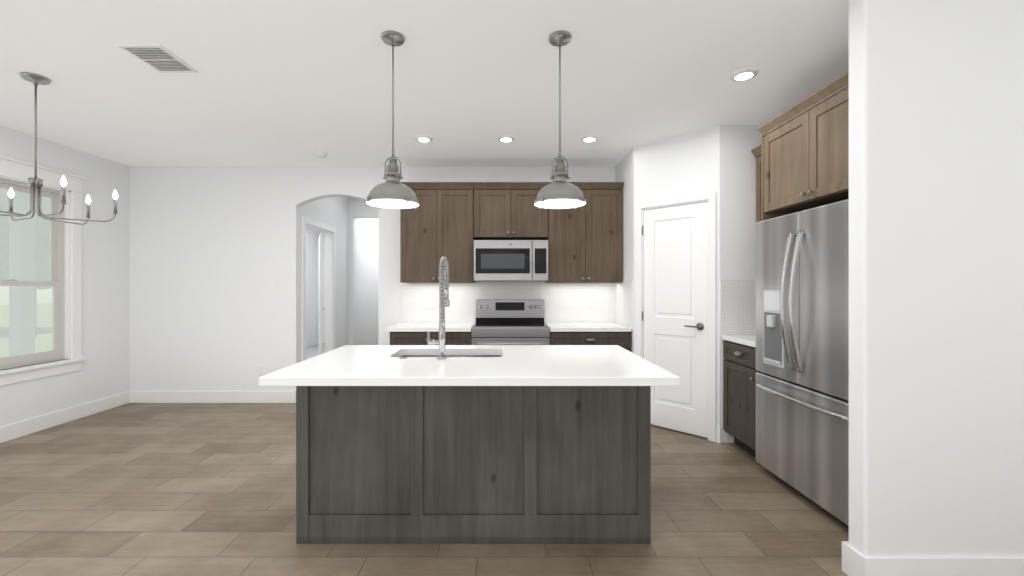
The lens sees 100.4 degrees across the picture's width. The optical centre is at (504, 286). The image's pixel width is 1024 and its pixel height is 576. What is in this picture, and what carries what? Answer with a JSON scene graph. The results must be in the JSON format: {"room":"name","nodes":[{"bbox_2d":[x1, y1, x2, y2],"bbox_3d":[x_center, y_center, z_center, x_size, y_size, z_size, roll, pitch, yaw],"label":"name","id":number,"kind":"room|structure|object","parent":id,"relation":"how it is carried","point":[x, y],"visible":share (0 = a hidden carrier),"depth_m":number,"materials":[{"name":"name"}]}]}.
{"room":"kitchen","nodes":[
{"label":"kitchen","id":0,"kind":"room"},
{"bbox_2d":[0,125,129,426],"bbox_3d":[-4.250,-0.020,1.145,0.120,2.640,7.490,0,0,0],"label":"wall","id":1,"kind":"structure","parent":0,"point":[104,372],"depth_m":4.36,"materials":[{"name":"white paint"}]},
{"bbox_2d":[0,155,86,385],"bbox_3d":[-4.218,-0.130,3.205,0.155,1.910,2.050,0,0,0],"label":"window","id":2,"kind":"structure","parent":1,"relation":"in","point":[56,260],"depth_m":3.96,"materials":[{"name":"grey plastic"}]},
{"bbox_2d":[0,391,131,442],"bbox_3d":[-4.183,1.234,1.100,0.014,0.133,7.340,0,0,0],"label":"baseboard","id":3,"kind":"structure","parent":1,"relation":"attached to","point":[29,426],"depth_m":4.02,"materials":[{"name":"white paint"}]},
{"bbox_2d":[306,343,324,359],"bbox_3d":[-3.310,1.294,7.295,1.760,0.012,4.810,0,0,0],"label":"floor","id":4,"kind":"structure","parent":0,"point":[311,351],"depth_m":8.44,"materials":[{"name":"grey"}]},
{"bbox_2d":[301,197,348,361],"bbox_3d":[-2.380,-0.020,7.345,0.100,2.640,4.910,0,0,0],"label":"wall","id":5,"kind":"structure","parent":0,"point":[333,211],"depth_m":6.21,"materials":[{"name":"white paint"}]},
{"bbox_2d":[302,216,335,360],"bbox_3d":[-2.372,0.245,5.380,0.116,2.110,0.960,0,0,0],"label":"door frame","id":6,"kind":"structure","parent":5,"relation":"attached to","point":[329,231],"depth_m":5.77,"materials":[{"name":"white paint"}]},
{"bbox_2d":[318,233,324,354],"bbox_3d":[-2.642,0.286,6.125,0.366,2.003,0.739,0,0,0],"label":"door","id":7,"kind":"structure","parent":5,"relation":"in","point":[320,295],"depth_m":5.77,"materials":[{"name":"white paint"}]},
{"bbox_2d":[349,197,376,344],"bbox_3d":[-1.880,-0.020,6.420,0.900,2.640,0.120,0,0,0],"label":"wall","id":8,"kind":"structure","parent":0,"point":[353,221],"depth_m":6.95,"materials":[{"name":"white paint"}]},
{"bbox_2d":[130,167,614,390],"bbox_3d":[-0.870,-0.020,4.830,6.880,2.640,0.120,0,0,0],"label":"wall","id":9,"kind":"structure","parent":0,"point":[215,252],"depth_m":4.77,"materials":[{"name":"white paint"}]},
{"bbox_2d":[132,391,295,402],"bbox_3d":[-3.245,1.234,4.763,1.830,0.133,0.014,0,0,0],"label":"baseboard","id":10,"kind":"structure","parent":9,"relation":"attached to","point":[137,396],"depth_m":4.76,"materials":[{"name":"white paint"}]},
{"bbox_2d":[259,364,264,374],"bbox_3d":[-2.710,0.930,4.766,0.072,0.116,0.008,0,0,0],"label":"outlet","id":11,"kind":"object","parent":9,"relation":"attached to","point":[261,366],"depth_m":4.76,"materials":[{"name":"white plastic"}]},
{"bbox_2d":[424,298,436,307],"bbox_3d":[-0.823,0.185,4.757,0.144,0.116,0.009,0,0,0],"label":"outlet","id":12,"kind":"object","parent":9,"relation":"attached to","point":[430,302],"depth_m":4.75,"materials":[{"name":"white plastic"}]},
{"bbox_2d":[400,186,475,282],"bbox_3d":[-0.706,-0.530,4.600,0.764,0.980,0.319,0,0,0],"label":"upper cabinet","id":13,"kind":"object","parent":9,"relation":"attached to","point":[451,221],"depth_m":4.45,"materials":[{"name":"brown wood"}]},
{"bbox_2d":[401,281,612,321],"bbox_3d":[0.041,0.180,4.766,2.397,0.480,0.009,0,0,0],"label":"backsplash","id":14,"kind":"structure","parent":9,"relation":"attached to","point":[565,302],"depth_m":4.76,"materials":[{"name":"tile"}]},
{"bbox_2d":[476,186,547,239],"bbox_3d":[0.066,-0.765,4.600,0.777,0.510,0.319,0,0,0],"label":"upper cabinet","id":15,"kind":"object","parent":9,"relation":"attached to","point":[502,212],"depth_m":4.45,"materials":[{"name":"brown wood"}]},
{"bbox_2d":[474,240,547,280],"bbox_3d":[0.067,-0.265,4.562,0.765,0.421,0.394,0,0,0],"label":"microwave","id":16,"kind":"object","parent":15,"relation":"attached to","point":[510,260],"visible":1,"depth_m":4.37,"materials":[{"name":"grey metal"}]},
{"bbox_2d":[544,186,622,282],"bbox_3d":[0.844,-0.530,4.600,0.775,0.980,0.319,0,0,0],"label":"upper cabinet","id":17,"kind":"object","parent":9,"relation":"attached to","point":[585,242],"depth_m":4.45,"materials":[{"name":"brown wood"}]},
{"bbox_2d":[377,207,377,344],"bbox_3d":[-1.370,-0.020,6.995,0.120,2.640,4.210,0,0,0],"label":"wall","id":18,"kind":"structure","parent":0,"point":[377,207],"depth_m":7.83,"materials":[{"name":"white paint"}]},
{"bbox_2d":[0,403,848,575],"bbox_3d":[-0.365,1.330,3.640,7.930,0.060,12.720,0,0,0],"label":"floor","id":19,"kind":"structure","parent":0,"point":[168,489],"depth_m":2.42,"materials":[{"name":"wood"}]},
{"bbox_2d":[385,322,474,344],"bbox_3d":[-0.740,0.850,4.434,0.831,0.900,0.647,0,0,0],"label":"base cabinet","id":20,"kind":"object","parent":19,"relation":"on","point":[415,333],"visible":0.21,"depth_m":4.14,"materials":[{"name":"brown wood"}]},
{"bbox_2d":[296,355,650,543],"bbox_3d":[-0.157,0.870,2.517,1.790,0.860,0.727,0,0,0],"label":"kitchen island","id":21,"kind":"object","parent":19,"relation":"on","point":[473,464],"visible":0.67,"depth_m":2.17,"materials":[{"name":"grey wood"}]},
{"bbox_2d":[259,345,679,385],"bbox_3d":[-0.155,0.420,2.395,1.860,0.040,1.030,0,0,0],"label":"island countertop","id":22,"kind":"structure","parent":21,"relation":"on","point":[512,365],"depth_m":2.08,"materials":[{"name":"stone"}]},
{"bbox_2d":[427,256,449,359],"bbox_3d":[-0.371,0.113,2.437,0.106,0.572,0.218,0,0,0],"label":"faucet","id":23,"kind":"object","parent":22,"relation":"on","point":[444,284],"visible":1,"depth_m":2.35,"materials":[{"name":"silver metal"}]},
{"bbox_2d":[472,299,549,344],"bbox_3d":[0.060,0.723,4.423,0.760,1.155,0.670,0,0,0],"label":"range","id":24,"kind":"object","parent":19,"relation":"on","point":[509,322],"visible":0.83,"depth_m":4.50,"materials":[{"name":"grey metal"}]},
{"bbox_2d":[545,322,630,350],"bbox_3d":[0.836,0.850,4.434,0.784,0.900,0.647,0,0,0],"label":"base cabinet","id":25,"kind":"object","parent":19,"relation":"on","point":[587,333],"visible":0.33,"depth_m":4.14,"materials":[{"name":"brown wood"}]},
{"bbox_2d":[722,335,759,457],"bbox_3d":[2.114,0.850,3.296,0.665,0.900,0.485,0,0,0],"label":"base cabinet","id":26,"kind":"object","parent":19,"relation":"on","point":[739,389],"visible":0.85,"depth_m":3.29,"materials":[{"name":"brown wood"}]},
{"bbox_2d":[755,199,848,525],"bbox_3d":[2.068,0.422,2.580,0.752,1.755,0.904,0,0,0],"label":"fridge","id":27,"kind":"object","parent":19,"relation":"on","point":[802,352],"visible":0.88,"depth_m":2.52,"materials":[{"name":"grey metal"}]},
{"bbox_2d":[0,0,848,166],"bbox_3d":[-0.355,-1.370,3.640,7.910,0.060,12.720,0,0,0],"label":"ceiling","id":28,"kind":"structure","parent":0,"point":[284,83],"depth_m":2.72,"materials":[{"name":"white paint"}]},
{"bbox_2d":[0,72,117,224],"bbox_3d":[-3.005,-0.890,2.735,0.717,0.899,0.785,0,0,0],"label":"chandelier","id":29,"kind":"object","parent":28,"relation":"hanging from","point":[36,80],"visible":1,"depth_m":2.73,"materials":[{"name":"silver metal"}]},
{"bbox_2d":[116,45,198,72],"bbox_3d":[-2.030,-1.332,2.514,0.240,0.015,0.299,0,0,0],"label":"ceiling vent","id":30,"kind":"object","parent":28,"relation":"in","point":[160,58],"visible":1,"depth_m":2.49,"materials":[{"name":"white plastic"}]},
{"bbox_2d":[313,152,326,157],"bbox_3d":[-1.860,-1.321,4.305,0.132,0.036,0.132,0,0,0],"label":"smoke detector","id":31,"kind":"object","parent":28,"relation":"attached to","point":[320,154],"visible":1,"depth_m":4.26,"materials":[{"name":"white plastic"}]},
{"bbox_2d":[366,31,418,208],"bbox_3d":[-0.600,-0.888,2.296,0.277,0.904,0.277,0,0,0],"label":"pendant light","id":32,"kind":"object","parent":28,"relation":"hanging from","point":[392,192],"visible":1,"depth_m":2.27,"materials":[{"name":"silver metal"}]},
{"bbox_2d":[415,136,432,141],"bbox_3d":[-0.730,-1.333,3.870,0.160,0.012,0.160,0,0,0],"label":"recessed light","id":33,"kind":"object","parent":28,"relation":"in","point":[423,138],"visible":1,"depth_m":3.85,"materials":[{"name":"white plastic"}]},
{"bbox_2d":[497,136,514,141],"bbox_3d":[0.015,-1.333,3.870,0.160,0.012,0.160,0,0,0],"label":"recessed light","id":34,"kind":"object","parent":28,"relation":"in","point":[505,138],"visible":1,"depth_m":3.85,"materials":[{"name":"white plastic"}]},
{"bbox_2d":[534,31,585,208],"bbox_3d":[0.298,-0.888,2.296,0.277,0.904,0.277,0,0,0],"label":"pendant light","id":35,"kind":"object","parent":28,"relation":"hanging from","point":[560,192],"visible":1,"depth_m":2.27,"materials":[{"name":"silver metal"}]},
{"bbox_2d":[581,136,597,141],"bbox_3d":[0.770,-1.333,3.870,0.160,0.012,0.160,0,0,0],"label":"recessed light","id":36,"kind":"object","parent":28,"relation":"in","point":[589,138],"visible":1,"depth_m":3.85,"materials":[{"name":"white plastic"}]},
{"bbox_2d":[730,68,758,80],"bbox_3d":[1.515,-1.333,2.700,0.160,0.012,0.160,0,0,0],"label":"recessed light","id":37,"kind":"object","parent":28,"relation":"in","point":[744,74],"visible":1,"depth_m":2.69,"materials":[{"name":"white plastic"}]},
{"bbox_2d":[615,147,633,352],"bbox_3d":[1.290,-0.020,4.435,0.100,2.640,0.670,0,0,0],"label":"wall","id":38,"kind":"structure","parent":0,"point":[624,169],"depth_m":4.27,"materials":[{"name":"white paint"}]},
{"bbox_2d":[613,280,632,329],"bbox_3d":[1.236,0.180,4.436,0.009,0.480,0.611,0,0,0],"label":"backsplash","id":39,"kind":"structure","parent":38,"relation":"attached to","point":[622,292],"depth_m":4.41,"materials":[{"name":"tile"}]},
{"bbox_2d":[634,125,719,426],"bbox_3d":[1.550,-0.020,3.860,0.778,2.640,0.100,0,0,45],"label":"wall","id":40,"kind":"structure","parent":0,"point":[687,164],"depth_m":3.76,"materials":[{"name":"white paint"}]},
{"bbox_2d":[642,202,707,437],"bbox_3d":[1.524,0.284,3.841,0.449,2.008,0.434,0,0,0],"label":"pantry door","id":41,"kind":"structure","parent":40,"relation":"in","point":[676,290],"depth_m":3.80,"materials":[{"name":"white paint"}]},
{"bbox_2d":[636,191,715,441],"bbox_3d":[1.546,0.254,3.854,0.724,2.093,0.115,0,0,45],"label":"door frame","id":42,"kind":"structure","parent":40,"relation":"attached to","point":[710,198],"depth_m":3.61,"materials":[{"name":"white paint"}]},
{"bbox_2d":[716,426,720,442],"bbox_3d":[1.514,1.234,3.817,0.788,0.133,0.014,0,0,45],"label":"baseboard","id":43,"kind":"structure","parent":40,"relation":"attached to","point":[718,434],"depth_m":3.54,"materials":[{"name":"white paint"}]},
{"bbox_2d":[720,125,783,442],"bbox_3d":[2.120,-0.020,3.600,0.660,2.640,0.100,0,0,0],"label":"wall","id":44,"kind":"structure","parent":0,"point":[738,143],"depth_m":3.55,"materials":[{"name":"white paint"}]},
{"bbox_2d":[720,279,755,336],"bbox_3d":[2.123,0.180,3.546,0.655,0.480,0.009,0,0,0],"label":"backsplash","id":45,"kind":"structure","parent":44,"relation":"attached to","point":[737,296],"depth_m":3.54,"materials":[{"name":"tile"}]},
{"bbox_2d":[849,0,1023,556],"bbox_3d":[2.579,-0.020,1.891,2.042,2.640,0.098,0,0,0],"label":"wall","id":46,"kind":"structure","parent":0,"point":[936,278],"depth_m":1.84,"materials":[{"name":"white paint"}]},
{"bbox_2d":[842,541,851,574],"bbox_3d":[2.572,1.234,1.947,2.056,0.133,0.014,0,0,0],"label":"baseboard","id":47,"kind":"structure","parent":46,"relation":"attached to","point":[845,544],"depth_m":1.94,"materials":[{"name":"white paint"}]},
{"bbox_2d":[848,547,1023,575],"bbox_3d":[2.572,1.234,1.849,2.056,0.133,0.042,0,0,0],"label":"baseboard","id":48,"kind":"structure","parent":46,"relation":"attached to","point":[855,562],"depth_m":1.83,"materials":[{"name":"white paint"}]},
{"bbox_3d":[3.025,-0.020,1.145,1.150,2.640,7.490,0,0,0],"label":"wall","id":49,"kind":"structure","parent":0,"visible":0},
{"bbox_2d":[751,145,760,221],"bbox_3d":[2.246,-0.585,3.299,0.400,1.090,0.478,0,0,0],"label":"upper cabinet","id":50,"kind":"object","parent":49,"relation":"attached to","point":[756,151],"visible":0.1,"depth_m":3.49,"materials":[{"name":"brown wood"}]},
{"bbox_2d":[758,71,848,220],"bbox_3d":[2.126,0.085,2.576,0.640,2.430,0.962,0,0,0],"label":"upper cabinet","id":51,"kind":"object","parent":49,"relation":"attached to","point":[805,161],"visible":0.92,"depth_m":2.59,"materials":[{"name":"brown wood"}]},
{"label":"outside","id":52,"kind":"structure","parent":0,"visible":0},
{"bbox_2d":[0,303,51,356],"bbox_3d":[-22.165,1.445,10.000,35.670,0.210,70.000,0,0,0],"label":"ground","id":53,"kind":"structure","parent":52,"point":[37,343],"depth_m":14.85,"materials":[{"name":"green plant"}]},
{"bbox_2d":[0,188,48,355],"bbox_3d":[-5.805,-0.155,3.000,2.990,2.990,12.000,0,0,0],"label":"porch","id":54,"kind":"object","parent":53,"relation":"on","point":[19,272],"depth_m":6.20,"materials":[{"name":"white"}]},
{"bbox_2d":[0,208,51,335],"bbox_3d":[-19.827,-3.275,3.591,16.614,9.550,23.164,0,0,0],"label":"trees","id":55,"kind":"object","parent":53,"relation":"on","point":[3,247],"depth_m":11.77,"materials":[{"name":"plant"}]}
]}

